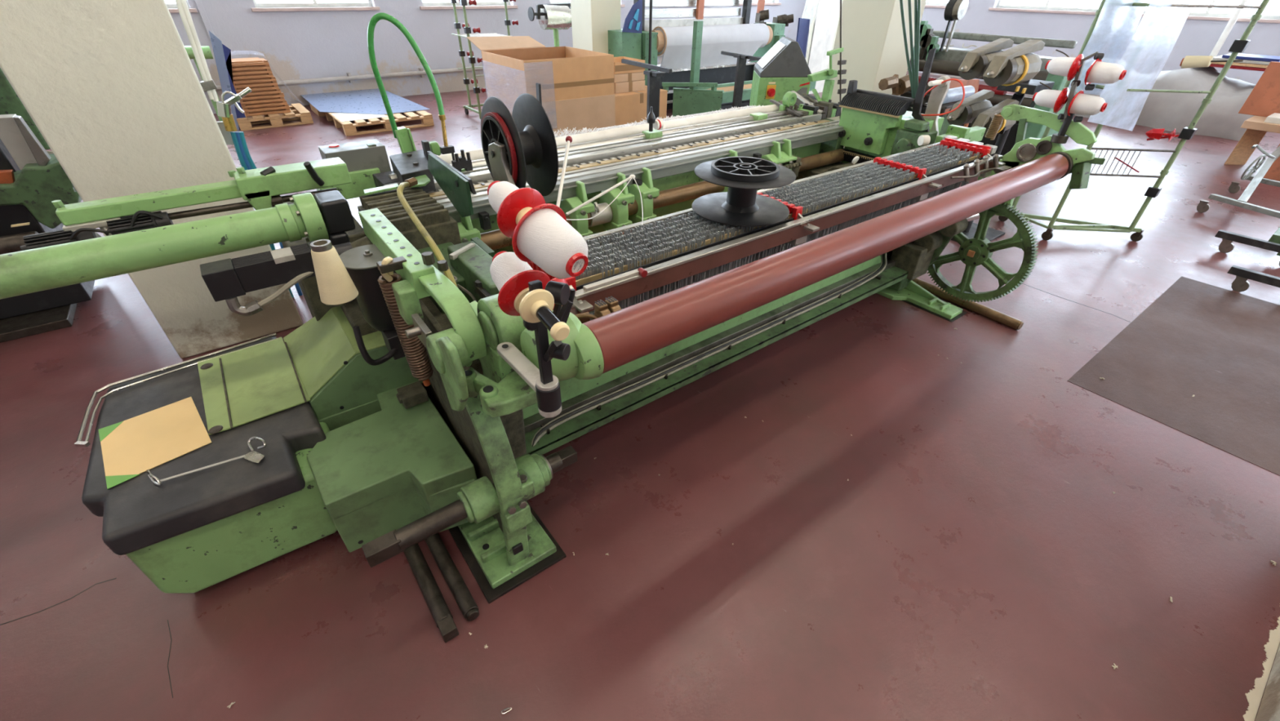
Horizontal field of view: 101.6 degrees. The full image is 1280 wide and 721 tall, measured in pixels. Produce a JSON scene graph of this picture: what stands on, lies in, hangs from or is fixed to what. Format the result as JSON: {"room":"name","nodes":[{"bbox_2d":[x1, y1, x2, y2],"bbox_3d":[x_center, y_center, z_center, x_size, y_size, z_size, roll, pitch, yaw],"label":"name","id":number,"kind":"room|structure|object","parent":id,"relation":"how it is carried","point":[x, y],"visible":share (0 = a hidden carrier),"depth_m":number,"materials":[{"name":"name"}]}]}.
{"room":"textile factory","nodes":[
{"label":"textile factory","id":0,"kind":"room"},
{"bbox_2d":[0,0,302,358],"bbox_3d":[-2.410,-1.745,2.089,0.600,3.700,0.600,-23,42,-29],"label":"column","id":1,"kind":"structure","parent":0,"point":[113,89],"depth_m":2.29,"materials":[{"name":"beige paint"}]},
{"bbox_2d":[174,0,302,297],"bbox_3d":[-2.213,-0.898,3.120,0.270,2.172,0.089,-15,39,-21],"label":"air regulator","id":2,"kind":"object","parent":1,"relation":"attached to","point":[228,127],"visible":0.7,"depth_m":2.76,"materials":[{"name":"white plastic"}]},
{"bbox_2d":[168,0,806,113],"bbox_3d":[-3.657,-6.484,8.583,21.050,3.700,0.300,-23,42,-29],"label":"wall","id":3,"kind":"structure","parent":0,"point":[295,45],"depth_m":8.55,"materials":[{"name":"grey paint"}]},
{"bbox_2d":[164,0,197,13],"bbox_3d":[-6.893,-5.354,6.299,1.770,1.935,0.270,-23,42,-29],"label":"window","id":4,"kind":"structure","parent":3,"relation":"in","point":[170,3],"depth_m":7.17,"materials":[{"name":"white glass"}]},
{"bbox_2d":[194,0,214,41],"bbox_3d":[-6.076,-5.558,6.739,0.070,3.100,0.050,-23,42,-29],"label":"conduit","id":5,"kind":"object","parent":3,"relation":"attached to","point":[198,2],"visible":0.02,"depth_m":7.27,"materials":[{"name":"grey paint"}]},
{"bbox_2d":[250,0,380,12],"bbox_3d":[-4.957,-6.186,7.490,1.770,1.935,0.270,-23,42,-29],"label":"window","id":6,"kind":"structure","parent":3,"relation":"in","point":[282,5],"depth_m":7.99,"materials":[{"name":"glass"}]},
{"bbox_2d":[201,54,663,92],"bbox_3d":[-5.528,-4.317,8.107,15.900,0.140,0.135,-23,42,-29],"label":"pipe","id":7,"kind":"object","parent":3,"relation":"attached to","point":[421,73],"visible":0.25,"depth_m":8.63,"materials":[{"name":"metal"}]},
{"bbox_2d":[419,0,517,9],"bbox_3d":[-3.021,-7.017,8.680,1.770,1.935,0.270,-23,42,-29],"label":"window","id":8,"kind":"structure","parent":3,"relation":"in","point":[481,4],"depth_m":9.15,"materials":[{"name":"white plastic"}]},
{"bbox_2d":[738,0,781,5],"bbox_3d":[2.787,-9.512,12.252,1.770,1.935,0.270,-23,42,-29],"label":"window","id":9,"kind":"structure","parent":3,"relation":"in","point":[754,2],"depth_m":12.90,"materials":[{"name":"white glass"}]},
{"bbox_2d":[570,0,621,53],"bbox_3d":[-0.628,-5.416,7.184,0.500,3.700,0.550,-23,42,-29],"label":"column","id":10,"kind":"structure","parent":0,"point":[592,20],"depth_m":7.39,"materials":[{"name":"beige paint"}]},
{"bbox_2d":[0,71,1279,720],"bbox_3d":[0.800,-1.341,4.928,21.050,0.200,14.650,-23,42,-29],"label":"floor","id":11,"kind":"structure","parent":0,"point":[977,557],"depth_m":1.93,"materials":[{"name":"red paint"}]},
{"bbox_2d":[0,67,94,342],"bbox_3d":[-4.472,-0.749,2.584,2.702,1.450,1.200,-23,42,-29],"label":"machine","id":12,"kind":"object","parent":11,"relation":"on","point":[32,177],"visible":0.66,"depth_m":2.89,"materials":[{"name":"green paint"}]},
{"bbox_2d":[184,45,222,121],"bbox_3d":[-5.874,-3.762,7.133,0.321,0.937,0.148,-23,42,-29],"label":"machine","id":13,"kind":"object","parent":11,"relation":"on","point":[206,51],"visible":0.33,"depth_m":6.92,"materials":[{"name":"metal"}]},
{"bbox_2d":[208,31,239,131],"bbox_3d":[-5.340,-3.567,6.703,0.282,1.142,0.020,-23,42,-29],"label":"leaning board","id":14,"kind":"object","parent":11,"relation":"on","point":[217,46],"visible":0.76,"depth_m":6.62,"materials":[{"name":"blue metal"}]},
{"bbox_2d":[222,44,245,129],"bbox_3d":[-5.318,-3.553,6.811,0.281,0.994,0.020,-23,42,-29],"label":"leaning board","id":15,"kind":"object","parent":11,"relation":"on","point":[227,51],"visible":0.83,"depth_m":6.73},
{"bbox_2d":[236,102,313,130],"bbox_3d":[-5.242,-3.480,7.435,0.880,0.144,0.800,-23,42,-29],"label":"wooden pallet","id":16,"kind":"object","parent":11,"relation":"on","point":[298,110],"visible":0.69,"depth_m":7.25,"materials":[{"name":"brown wood"}]},
{"bbox_2d":[244,108,290,116],"bbox_3d":[-5.260,-3.527,7.332,0.540,0.048,0.495,-23,42,-29],"label":"wooden tray","id":17,"kind":"object","parent":16,"relation":"on","point":[285,110],"visible":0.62,"depth_m":7.18,"materials":[{"name":"orange wood"}]},
{"bbox_2d":[242,103,289,112],"bbox_3d":[-5.257,-3.568,7.305,0.539,0.048,0.495,-23,42,-29],"label":"wooden tray","id":18,"kind":"object","parent":17,"relation":"on","point":[286,106],"visible":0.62,"depth_m":7.15,"materials":[{"name":"orange wood"}]},
{"bbox_2d":[240,100,287,108],"bbox_3d":[-5.265,-3.604,7.271,0.537,0.048,0.495,-23,42,-29],"label":"wooden tray","id":19,"kind":"object","parent":18,"relation":"on","point":[277,103],"visible":0.56,"depth_m":7.12,"materials":[{"name":"orange wood"}]},
{"bbox_2d":[240,96,284,104],"bbox_3d":[-5.274,-3.639,7.236,0.536,0.048,0.495,-23,42,-29],"label":"wooden tray","id":20,"kind":"object","parent":19,"relation":"on","point":[277,99],"visible":0.42,"depth_m":7.09,"materials":[{"name":"orange wood"}]},
{"bbox_2d":[238,92,284,100],"bbox_3d":[-5.264,-3.683,7.213,0.534,0.048,0.495,-23,42,-29],"label":"wooden tray","id":21,"kind":"object","parent":20,"relation":"on","point":[277,95],"visible":0.34,"depth_m":7.07,"materials":[{"name":"orange wood"}]},
{"bbox_2d":[235,88,281,96],"bbox_3d":[-5.281,-3.715,7.173,0.533,0.048,0.495,-23,42,-29],"label":"wooden tray","id":22,"kind":"object","parent":21,"relation":"on","point":[277,91],"visible":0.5,"depth_m":7.05,"materials":[{"name":"orange wood"}]},
{"bbox_2d":[235,84,279,92],"bbox_3d":[-5.287,-3.752,7.140,0.532,0.048,0.495,-23,42,-29],"label":"wooden tray","id":23,"kind":"object","parent":22,"relation":"on","point":[265,87],"visible":0.48,"depth_m":7.02,"materials":[{"name":"orange wood"}]},
{"bbox_2d":[233,80,277,88],"bbox_3d":[-5.285,-3.792,7.112,0.530,0.048,0.495,-23,42,-29],"label":"wooden tray","id":24,"kind":"object","parent":23,"relation":"on","point":[264,83],"visible":0.5,"depth_m":6.97,"materials":[{"name":"orange wood"}]},
{"bbox_2d":[232,76,275,84],"bbox_3d":[-5.284,-3.831,7.083,0.529,0.048,0.495,-23,42,-29],"label":"wooden tray","id":25,"kind":"object","parent":24,"relation":"on","point":[262,79],"visible":0.5,"depth_m":6.94,"materials":[{"name":"orange wood"}]},
{"bbox_2d":[232,72,273,79],"bbox_3d":[-5.295,-3.866,7.048,0.527,0.048,0.495,-23,42,-29],"label":"wooden tray","id":26,"kind":"object","parent":25,"relation":"on","point":[259,75],"visible":0.44,"depth_m":6.91,"materials":[{"name":"orange wood"}]},
{"bbox_2d":[232,68,271,75],"bbox_3d":[-5.295,-3.905,7.018,0.526,0.048,0.495,-23,42,-29],"label":"wooden tray","id":27,"kind":"object","parent":26,"relation":"on","point":[255,71],"visible":0.41,"depth_m":6.89,"materials":[{"name":"orange wood"}]},
{"bbox_2d":[231,62,270,71],"bbox_3d":[-5.294,-3.945,6.990,0.525,0.048,0.495,-23,42,-29],"label":"wooden tray","id":28,"kind":"object","parent":27,"relation":"on","point":[266,66],"visible":0.46,"depth_m":6.86,"materials":[{"name":"orange wood"}]},
{"bbox_2d":[231,57,269,66],"bbox_3d":[-5.293,-3.985,6.961,0.523,0.048,0.495,-23,42,-29],"label":"wooden tray","id":29,"kind":"object","parent":28,"relation":"on","point":[239,61],"visible":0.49,"depth_m":6.87,"materials":[{"name":"orange wood"}]},
{"bbox_2d":[324,110,434,136],"bbox_3d":[-3.750,-3.489,7.482,1.160,0.144,1.200,-23,42,-29],"label":"wooden pallet","id":30,"kind":"object","parent":11,"relation":"on","point":[349,128],"visible":0.57,"depth_m":7.14,"materials":[{"name":"brown wood"}]},
{"bbox_2d":[331,112,386,121],"bbox_3d":[-3.893,-3.398,7.229,0.580,0.003,0.600,-23,42,-29],"label":"sheet","id":31,"kind":"object","parent":30,"relation":"on","point":[342,117],"visible":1,"depth_m":7.16,"materials":[{"name":"paper"}]},
{"bbox_2d":[300,88,429,114],"bbox_3d":[-4.279,-3.972,8.002,1.336,0.005,2.315,-23,42,-29],"label":"sheet","id":32,"kind":"object","parent":30,"relation":"on","point":[370,101],"visible":0.88,"depth_m":7.90,"materials":[{"name":"plastic"}]},
{"bbox_2d":[403,542,458,642],"bbox_3d":[-0.852,0.663,1.915,0.052,0.052,0.850,-24,43,-30],"label":"bar","id":33,"kind":"object","parent":11,"relation":"on","point":[439,610],"visible":0.63,"depth_m":1.73,"materials":[{"name":"metal"}]},
{"bbox_2d":[424,533,479,621],"bbox_3d":[-0.797,0.635,1.957,0.050,0.050,0.836,-24,43,-30],"label":"bar","id":34,"kind":"object","parent":11,"relation":"on","point":[454,580],"visible":0.7,"depth_m":1.78,"materials":[{"name":"metal"}]},
{"bbox_2d":[449,0,518,119],"bbox_3d":[-2.081,-4.534,7.594,1.291,1.749,1.280,-23,42,-29],"label":"rack","id":35,"kind":"object","parent":11,"relation":"on","point":[465,26],"visible":0.65,"depth_m":7.35,"materials":[{"name":"metal"}]},
{"bbox_2d":[457,32,508,36],"bbox_3d":[-2.211,-4.590,7.371,0.630,0.012,0.512,-23,42,-29],"label":"wire shelf","id":36,"kind":"object","parent":35,"relation":"attached to","point":[459,34],"depth_m":7.42,"materials":[{"name":"white plastic"}]},
{"bbox_2d":[528,3,572,46],"bbox_3d":[-1.348,-4.795,8.258,0.714,1.414,0.318,-23,42,-29],"label":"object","id":37,"kind":"object","parent":11,"relation":"on","point":[557,16],"visible":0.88,"depth_m":7.87,"materials":[{"name":"metal"}]},
{"bbox_2d":[0,0,1105,603],"bbox_3d":[-0.565,-0.540,2.075,6.708,1.819,2.342,-23,42,-29],"label":"weaving loom","id":38,"kind":"object","parent":11,"relation":"on","point":[393,418],"visible":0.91,"depth_m":1.88,"materials":[{"name":"green metal"}]},
{"bbox_2d":[98,396,211,488],"bbox_3d":[-1.647,0.262,1.770,0.272,0.003,0.353,-28,45,-34],"label":"folder","id":39,"kind":"object","parent":38,"relation":"on","point":[134,446],"visible":1,"depth_m":1.76,"materials":[{"name":"paper"}]},
{"bbox_2d":[146,436,266,485],"bbox_3d":[-1.389,0.320,1.674,0.331,0.030,0.120,-12,38,-17],"label":"tool","id":40,"kind":"object","parent":38,"relation":"on","point":[254,456],"visible":1,"depth_m":1.69,"materials":[{"name":"grey metal"}]},
{"bbox_2d":[208,425,222,433],"bbox_3d":[-1.458,0.236,1.792,0.042,0.003,0.042,-23,42,-29],"label":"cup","id":41,"kind":"object","parent":38,"relation":"on","point":[211,428],"depth_m":1.79,"materials":[{"name":"metal"}]},
{"bbox_2d":[310,239,358,306],"bbox_3d":[-0.912,-0.260,1.540,0.104,0.184,0.104,-23,42,-29],"label":"thread cone","id":42,"kind":"object","parent":38,"relation":"on","point":[336,288],"visible":1,"depth_m":1.52,"materials":[{"name":"fabric"}]},
{"bbox_2d":[480,93,558,195],"bbox_3d":[-0.439,-0.744,1.841,0.152,0.344,0.344,-23,42,-29],"label":"spool","id":43,"kind":"object","parent":38,"relation":"attached to","point":[527,135],"visible":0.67,"depth_m":1.79,"materials":[{"name":"black plastic"}]},
{"bbox_2d":[496,206,575,417],"bbox_3d":[-0.231,-0.115,1.146,0.125,0.435,0.281,-23,42,-29],"label":"holder","id":44,"kind":"object","parent":38,"relation":"attached to","point":[546,385],"visible":0.65,"depth_m":1.13,"materials":[{"name":"black metal"}]},
{"bbox_2d":[487,180,545,238],"bbox_3d":[-0.264,-0.317,1.086,0.112,0.109,0.134,-23,42,-29],"label":"thread cone","id":45,"kind":"object","parent":44,"relation":"on","point":[505,198],"visible":0.71,"depth_m":1.04,"materials":[{"name":"red plastic"}]},
{"bbox_2d":[489,251,550,315],"bbox_3d":[-0.274,-0.167,1.152,0.124,0.124,0.162,-23,42,-29],"label":"thread cone","id":46,"kind":"object","parent":44,"relation":"on","point":[511,275],"visible":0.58,"depth_m":1.10,"materials":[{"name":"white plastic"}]},
{"bbox_2d":[519,288,569,341],"bbox_3d":[-0.167,-0.081,0.952,0.072,0.071,0.107,-23,42,-29],"label":"bobbin","id":47,"kind":"object","parent":44,"relation":"attached to","point":[537,305],"visible":1,"depth_m":0.95,"materials":[{"name":"beige plastic"}]},
{"bbox_2d":[511,203,588,279],"bbox_3d":[-0.168,-0.225,0.996,0.127,0.128,0.148,-23,42,-29],"label":"thread cone","id":48,"kind":"object","parent":44,"relation":"on","point":[543,237],"visible":1,"depth_m":0.97,"materials":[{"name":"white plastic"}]},
{"bbox_2d":[523,258,895,434],"bbox_3d":[0.574,-0.162,2.674,2.740,0.035,0.100,-23,42,-29],"label":"rail","id":49,"kind":"object","parent":38,"relation":"on","point":[577,407],"depth_m":2.49,"materials":[{"name":"metal"}]},
{"bbox_2d":[691,156,795,226],"bbox_3d":[0.396,-0.665,2.012,0.380,0.167,0.380,-23,42,-29],"label":"spool","id":50,"kind":"object","parent":38,"relation":"on","point":[741,205],"visible":1,"depth_m":1.98,"materials":[{"name":"black plastic"}]},
{"bbox_2d":[589,196,931,319],"bbox_3d":[0.712,-0.508,2.452,2.700,0.040,0.220,-23,42,-29],"label":"rail","id":51,"kind":"object","parent":38,"relation":"on","point":[784,246],"depth_m":2.18,"materials":[{"name":"metal"}]},
{"bbox_2d":[846,80,915,105],"bbox_3d":[1.553,-1.724,3.354,0.090,0.090,0.450,-23,42,-29],"label":"hood","id":52,"kind":"object","parent":38,"relation":"attached to","point":[852,90],"depth_m":3.37,"materials":[{"name":"black paint"}]},
{"bbox_2d":[1040,49,1104,143],"bbox_3d":[2.135,-1.330,2.633,0.072,0.407,0.256,-23,42,-29],"label":"stand","id":53,"kind":"object","parent":38,"relation":"on","point":[1060,138],"visible":0.91,"depth_m":2.60,"materials":[{"name":"metal"}]},
{"bbox_2d":[1032,87,1069,112],"bbox_3d":[2.098,-1.338,2.667,0.116,0.116,0.147,-23,42,-29],"label":"thread cone","id":54,"kind":"object","parent":53,"relation":"on","point":[1055,100],"visible":0.98,"depth_m":2.64,"materials":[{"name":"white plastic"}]},
{"bbox_2d":[1044,53,1084,80],"bbox_3d":[2.098,-1.456,2.584,0.116,0.116,0.147,-23,42,-29],"label":"thread cone","id":55,"kind":"object","parent":53,"relation":"on","point":[1068,67],"visible":0.97,"depth_m":2.56,"materials":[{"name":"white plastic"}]},
{"bbox_2d":[1067,90,1107,115],"bbox_3d":[2.198,-1.254,2.562,0.116,0.116,0.147,-23,42,-29],"label":"thread cone","id":56,"kind":"object","parent":53,"relation":"on","point":[1083,104],"visible":1,"depth_m":2.54,"materials":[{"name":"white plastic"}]},
{"bbox_2d":[1084,58,1126,85],"bbox_3d":[2.207,-1.361,2.473,0.116,0.116,0.147,-23,42,-29],"label":"thread cone","id":57,"kind":"object","parent":53,"relation":"on","point":[1099,72],"visible":1,"depth_m":2.45,"materials":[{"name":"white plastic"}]},
{"bbox_2d":[613,85,667,125],"bbox_3d":[-0.189,-3.561,7.376,0.894,0.485,0.701,-23,42,-29],"label":"cardboard box","id":58,"kind":"object","parent":11,"relation":"on","point":[629,107],"visible":0.31,"depth_m":7.05,"materials":[{"name":"cardboard"}]},
{"bbox_2d":[613,80,644,93],"bbox_3d":[-0.276,-3.806,7.190,0.490,0.127,0.501,-23,42,-29],"label":"cardboard box","id":59,"kind":"object","parent":58,"relation":"on","point":[633,86],"visible":0.55,"depth_m":7.02,"materials":[{"name":"cardboard"}]},
{"bbox_2d":[613,71,644,82],"bbox_3d":[-0.285,-3.891,7.135,0.500,0.122,0.501,-23,42,-29],"label":"cardboard box","id":60,"kind":"object","parent":59,"relation":"on","point":[630,77],"visible":0.48,"depth_m":6.96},
{"bbox_2d":[613,56,644,74],"bbox_3d":[-0.278,-3.997,7.060,0.490,0.134,0.505,-23,42,-29],"label":"cardboard box","id":61,"kind":"object","parent":60,"relation":"on","point":[620,68],"visible":0.55,"depth_m":6.92,"materials":[{"name":"cardboard"}]},
{"bbox_2d":[621,58,671,119],"bbox_3d":[0.046,-2.415,5.309,0.360,1.068,0.758,-23,42,-29],"label":"stand","id":62,"kind":"object","parent":11,"relation":"on","point":[653,77],"visible":0.53,"depth_m":5.01,"materials":[{"name":"black paint"}]},
{"bbox_2d":[608,0,793,109],"bbox_3d":[1.102,-5.142,8.380,3.925,1.900,0.776,-23,42,-29],"label":"beam loom","id":63,"kind":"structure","parent":11,"relation":"on","point":[639,38],"depth_m":8.12,"materials":[{"name":"white fabric"}]},
{"bbox_2d":[662,20,816,117],"bbox_3d":[1.606,-4.471,8.004,2.883,1.270,0.615,-23,42,-29],"label":"machine part","id":64,"kind":"object","parent":11,"relation":"on","point":[700,97],"visible":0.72,"depth_m":7.68,"materials":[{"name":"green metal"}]},
{"bbox_2d":[720,50,760,108],"bbox_3d":[1.227,-3.328,6.646,0.360,1.006,0.671,-23,42,-29],"label":"stand","id":65,"kind":"object","parent":11,"relation":"on","point":[741,59],"visible":0.49,"depth_m":6.47,"materials":[{"name":"black paint"}]},
{"bbox_2d":[749,36,811,106],"bbox_3d":[1.461,-2.703,5.580,0.526,1.254,0.700,3,36,3],"label":"control console","id":66,"kind":"object","parent":11,"relation":"on","point":[784,68],"visible":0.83,"depth_m":5.18,"materials":[{"name":"green metal"}]},
{"bbox_2d":[765,84,776,98],"bbox_3d":[1.311,-2.688,5.225,0.080,0.125,0.046,-23,42,-29],"label":"switch plate","id":67,"kind":"object","parent":66,"relation":"attached to","point":[771,90],"depth_m":5.20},
{"bbox_2d":[795,17,809,58],"bbox_3d":[2.925,-5.537,9.542,0.398,1.224,0.030,-23,42,-29],"label":"plank","id":68,"kind":"object","parent":11,"relation":"on","point":[803,24],"visible":0.46,"depth_m":9.29,"materials":[{"name":"blue"}]},
{"bbox_2d":[795,0,817,60],"bbox_3d":[3.153,-6.027,10.013,0.520,1.467,0.030,-23,42,-29],"label":"plank","id":69,"kind":"object","parent":11,"relation":"on","point":[810,9],"visible":0.36,"depth_m":9.66,"materials":[{"name":"white wood"}]},
{"bbox_2d":[807,0,842,93],"bbox_3d":[3.338,-5.745,9.618,0.654,1.482,0.030,-23,42,-29],"label":"plank","id":70,"kind":"object","parent":11,"relation":"on","point":[827,13],"visible":0.69,"depth_m":9.48,"materials":[{"name":"white plastic"}]},
{"bbox_2d":[878,74,911,95],"bbox_3d":[2.377,-2.206,5.097,0.467,1.045,0.148,-23,42,-29],"label":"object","id":71,"kind":"object","parent":11,"relation":"on","point":[900,86],"visible":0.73,"depth_m":4.82,"materials":[{"name":"cardboard"}]},
{"bbox_2d":[924,100,960,117],"bbox_3d":[2.730,-1.936,4.849,0.500,0.909,0.200,-23,42,-29],"label":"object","id":72,"kind":"object","parent":11,"relation":"on","point":[948,105],"visible":0.15,"depth_m":4.53,"materials":[{"name":"metal"}]},
{"bbox_2d":[942,85,974,103],"bbox_3d":[2.748,-2.318,4.551,0.481,0.109,0.109,-23,42,-29],"label":"roll","id":73,"kind":"object","parent":72,"relation":"on","point":[956,94],"visible":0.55,"depth_m":4.50,"materials":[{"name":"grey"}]},
{"bbox_2d":[938,114,950,135],"bbox_3d":[2.955,-2.126,5.276,0.640,0.721,0.060,-23,42,-29],"label":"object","id":74,"kind":"object","parent":11,"relation":"on","point":[945,124],"visible":0.02,"depth_m":5.14,"materials":[{"name":"green paint"}]},
{"bbox_2d":[944,79,979,127],"bbox_3d":[3.028,-2.232,5.164,0.821,1.024,0.030,-23,42,-29],"label":"wood board","id":75,"kind":"object","parent":11,"relation":"on","point":[975,82],"visible":0.07,"depth_m":4.92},
{"bbox_2d":[911,277,1023,329],"bbox_3d":[2.050,-0.439,3.494,0.060,0.060,0.952,-22,42,-29],"label":"bar","id":76,"kind":"object","parent":11,"relation":"on","point":[1005,319],"visible":0.73,"depth_m":3.34,"materials":[{"name":"wood"}]},
{"bbox_2d":[900,0,1077,159],"bbox_3d":[3.709,-3.249,6.081,0.650,1.612,2.260,-23,42,-29],"label":"warp loom","id":77,"kind":"object","parent":11,"relation":"on","point":[947,60],"visible":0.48,"depth_m":5.80,"materials":[{"name":"grey metal"}]},
{"bbox_2d":[951,79,1054,242],"bbox_3d":[2.693,-1.537,4.060,0.711,1.190,0.450,-23,42,-29],"label":"stand","id":78,"kind":"object","parent":11,"relation":"on","point":[1031,86],"visible":0.44,"depth_m":3.82,"materials":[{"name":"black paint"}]},
{"bbox_2d":[946,89,995,125],"bbox_3d":[2.409,-1.840,3.811,0.494,0.216,0.156,-23,42,-29],"label":"roller","id":79,"kind":"object","parent":78,"relation":"attached to","point":[973,105],"visible":0.92,"depth_m":3.75,"materials":[{"name":"metal"}]},
{"bbox_2d":[958,38,1013,79],"bbox_3d":[2.261,-1.971,3.419,0.516,0.226,0.164,-23,42,-29],"label":"roller","id":80,"kind":"object","parent":78,"relation":"attached to","point":[972,66],"visible":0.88,"depth_m":3.34,"materials":[{"name":"metal"}]},
{"bbox_2d":[970,98,1019,136],"bbox_3d":[2.528,-1.727,3.726,0.494,0.217,0.160,-23,42,-29],"label":"roller","id":81,"kind":"object","parent":78,"relation":"attached to","point":[984,119],"visible":0.57,"depth_m":3.65,"materials":[{"name":"metal"}]},
{"bbox_2d":[982,39,1044,86],"bbox_3d":[2.361,-1.877,3.303,0.561,0.247,0.182,-23,42,-29],"label":"roller","id":82,"kind":"object","parent":78,"relation":"attached to","point":[1018,64],"visible":1,"depth_m":3.25,"materials":[{"name":"metal"}]},
{"bbox_2d":[998,0,1270,241],"bbox_3d":[3.640,-1.875,3.815,1.054,2.049,0.384,16,39,20],"label":"rack","id":83,"kind":"object","parent":11,"relation":"on","point":[1240,45],"visible":0.77,"depth_m":3.96,"materials":[{"name":"metal"}]},
{"bbox_2d":[1068,0,1148,95],"bbox_3d":[3.282,-2.189,3.650,0.916,0.692,0.023,-23,42,-29],"label":"plastic sheet","id":84,"kind":"object","parent":83,"relation":"hanging from","point":[1113,33],"visible":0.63,"depth_m":3.58,"materials":[{"name":"blue"}]},
{"bbox_2d":[1087,0,1195,131],"bbox_3d":[3.544,-2.051,3.687,1.266,0.960,0.023,-23,42,-29],"label":"plastic sheet","id":85,"kind":"object","parent":83,"relation":"hanging from","point":[1148,45],"visible":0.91,"depth_m":3.63,"materials":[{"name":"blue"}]},
{"bbox_2d":[1024,53,1279,141],"bbox_3d":[8.112,-4.376,8.297,1.570,0.955,3.100,-23,42,-29],"label":"roll","id":86,"kind":"object","parent":11,"relation":"on","point":[1221,118],"visible":0.32,"depth_m":7.60,"materials":[{"name":"grey plastic"}]},
{"bbox_2d":[1179,55,1213,68],"bbox_3d":[3.956,-2.122,3.712,0.080,0.090,0.159,-23,42,-29],"label":"thread cone","id":87,"kind":"object","parent":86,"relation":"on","point":[1189,61],"visible":1,"depth_m":3.69,"materials":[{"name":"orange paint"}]},
{"bbox_2d":[1066,275,1279,475],"bbox_3d":[4.149,0.548,2.235,2.120,0.002,3.370,-23,42,-29],"label":"floor mat","id":88,"kind":"object","parent":11,"relation":"on","point":[1219,346],"depth_m":2.89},
{"bbox_2d":[1208,0,1248,57],"bbox_3d":[9.731,-6.003,8.239,0.089,3.700,0.089,-23,42,-29],"label":"pipe","id":89,"kind":"object","parent":11,"relation":"on","point":[1237,13],"visible":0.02,"depth_m":8.60,"materials":[{"name":"white plastic"}]},
{"bbox_2d":[1196,144,1279,255],"bbox_3d":[5.838,-1.702,4.973,0.634,0.471,3.108,27,44,32],"label":"trolley","id":90,"kind":"object","parent":11,"relation":"on","point":[1203,206],"visible":1,"depth_m":4.92,"materials":[{"name":"grey metal"}]},
{"bbox_2d":[1214,229,1279,266],"bbox_3d":[4.975,-0.944,4.178,0.525,0.155,0.497,-23,42,-29],"label":"trolley","id":91,"kind":"object","parent":11,"relation":"on","point":[1226,246],"visible":1,"depth_m":4.09,"materials":[{"name":"metal"}]},
{"bbox_2d":[1224,61,1279,164],"bbox_3d":[7.568,-2.766,5.987,0.900,1.050,1.050,-23,42,-29],"label":"bench","id":92,"kind":"object","parent":11,"relation":"on","point":[1264,100],"visible":0.92,"depth_m":6.15,"materials":[{"name":"wood"}]},
{"bbox_2d":[1264,112,1279,124],"bbox_3d":[7.483,-2.643,5.805,0.400,0.058,0.700,-23,42,-29],"label":"paper stack","id":93,"kind":"object","parent":92,"relation":"on","point":[1274,117],"visible":1,"depth_m":5.90,"materials":[{"name":"white paper"}]},
{"bbox_2d":[1227,265,1279,291],"bbox_3d":[4.437,-0.587,3.674,0.525,0.155,0.390,-23,42,-29],"label":"trolley","id":94,"kind":"object","parent":11,"relation":"on","point":[1241,283],"visible":1,"depth_m":3.59,"materials":[{"name":"metal"}]},
{"bbox_2d":[1243,616,1279,720],"bbox_3d":[2.122,0.876,1.736,1.400,0.001,0.032,-23,42,-29],"label":"trim","id":95,"kind":"structure","parent":11,"relation":"on","point":[1254,697],"depth_m":1.59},
{"bbox_2d":[1262,143,1279,181],"bbox_3d":[7.232,-2.211,5.580,0.080,0.620,0.600,-23,42,-29],"label":"wood board","id":96,"kind":"object","parent":11,"relation":"on","point":[1273,172],"visible":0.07,"depth_m":5.82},
{"bbox_3d":[-1.154,-3.028,6.910,1.238,0.144,1.150,-23,42,-29],"label":"wooden pallet","id":97,"kind":"object","parent":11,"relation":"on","visible":0},
{"bbox_2d":[466,35,615,136],"bbox_3d":[-1.251,-3.539,6.666,1.254,0.961,1.460,-23,42,-29],"label":"cardboard box","id":98,"kind":"object","parent":97,"relation":"on","point":[577,85],"visible":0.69,"depth_m":6.32,"materials":[{"name":"brown"}]},
{"bbox_2d":[806,0,843,68],"bbox_3d":[4.114,-8.096,10.986,0.550,3.700,0.500,-23,42,-29],"label":"column","id":99,"kind":"structure","parent":0,"point":[811,25],"depth_m":11.55,"materials":[{"name":"beige paint"}]},
{"bbox_2d":[827,0,926,148],"bbox_3d":[2.674,-4.160,5.534,0.620,3.700,0.630,-23,42,-29],"label":"column","id":100,"kind":"structure","parent":0,"point":[873,42],"depth_m":5.74,"materials":[{"name":"beige paint"}]},
{"bbox_2d":[906,0,1279,84],"bbox_3d":[9.276,-6.658,9.130,0.300,3.700,14.950,-23,42,-29],"label":"wall","id":101,"kind":"structure","parent":0,"point":[1197,37],"depth_m":10.27,"materials":[{"name":"grey paint"}]},
{"bbox_2d":[924,0,949,8],"bbox_3d":[6.665,-9.001,11.607,0.270,1.895,2.020,-23,42,-29],"label":"window","id":102,"kind":"structure","parent":101,"relation":"in","point":[930,3],"depth_m":11.98,"materials":[{"name":"white glass"}]},
{"bbox_2d":[988,0,1102,14],"bbox_3d":[8.165,-7.808,10.002,0.270,1.895,2.020,-23,42,-29],"label":"window","id":103,"kind":"structure","parent":101,"relation":"in","point":[1060,6],"depth_m":10.46,"materials":[{"name":"white glass"}]},
{"bbox_2d":[1135,0,1279,23],"bbox_3d":[9.665,-6.615,8.396,0.270,1.895,2.020,-23,42,-29],"label":"window","id":104,"kind":"structure","parent":101,"relation":"in","point":[1272,11],"depth_m":8.72,"materials":[{"name":"white glass"}]},
{"bbox_2d":[1254,644,1279,720],"bbox_3d":[2.339,-0.468,0.444,1.400,3.700,0.610,-23,42,-29],"label":"trim","id":105,"kind":"structure","parent":0,"point":[1269,707],"depth_m":1.51,"materials":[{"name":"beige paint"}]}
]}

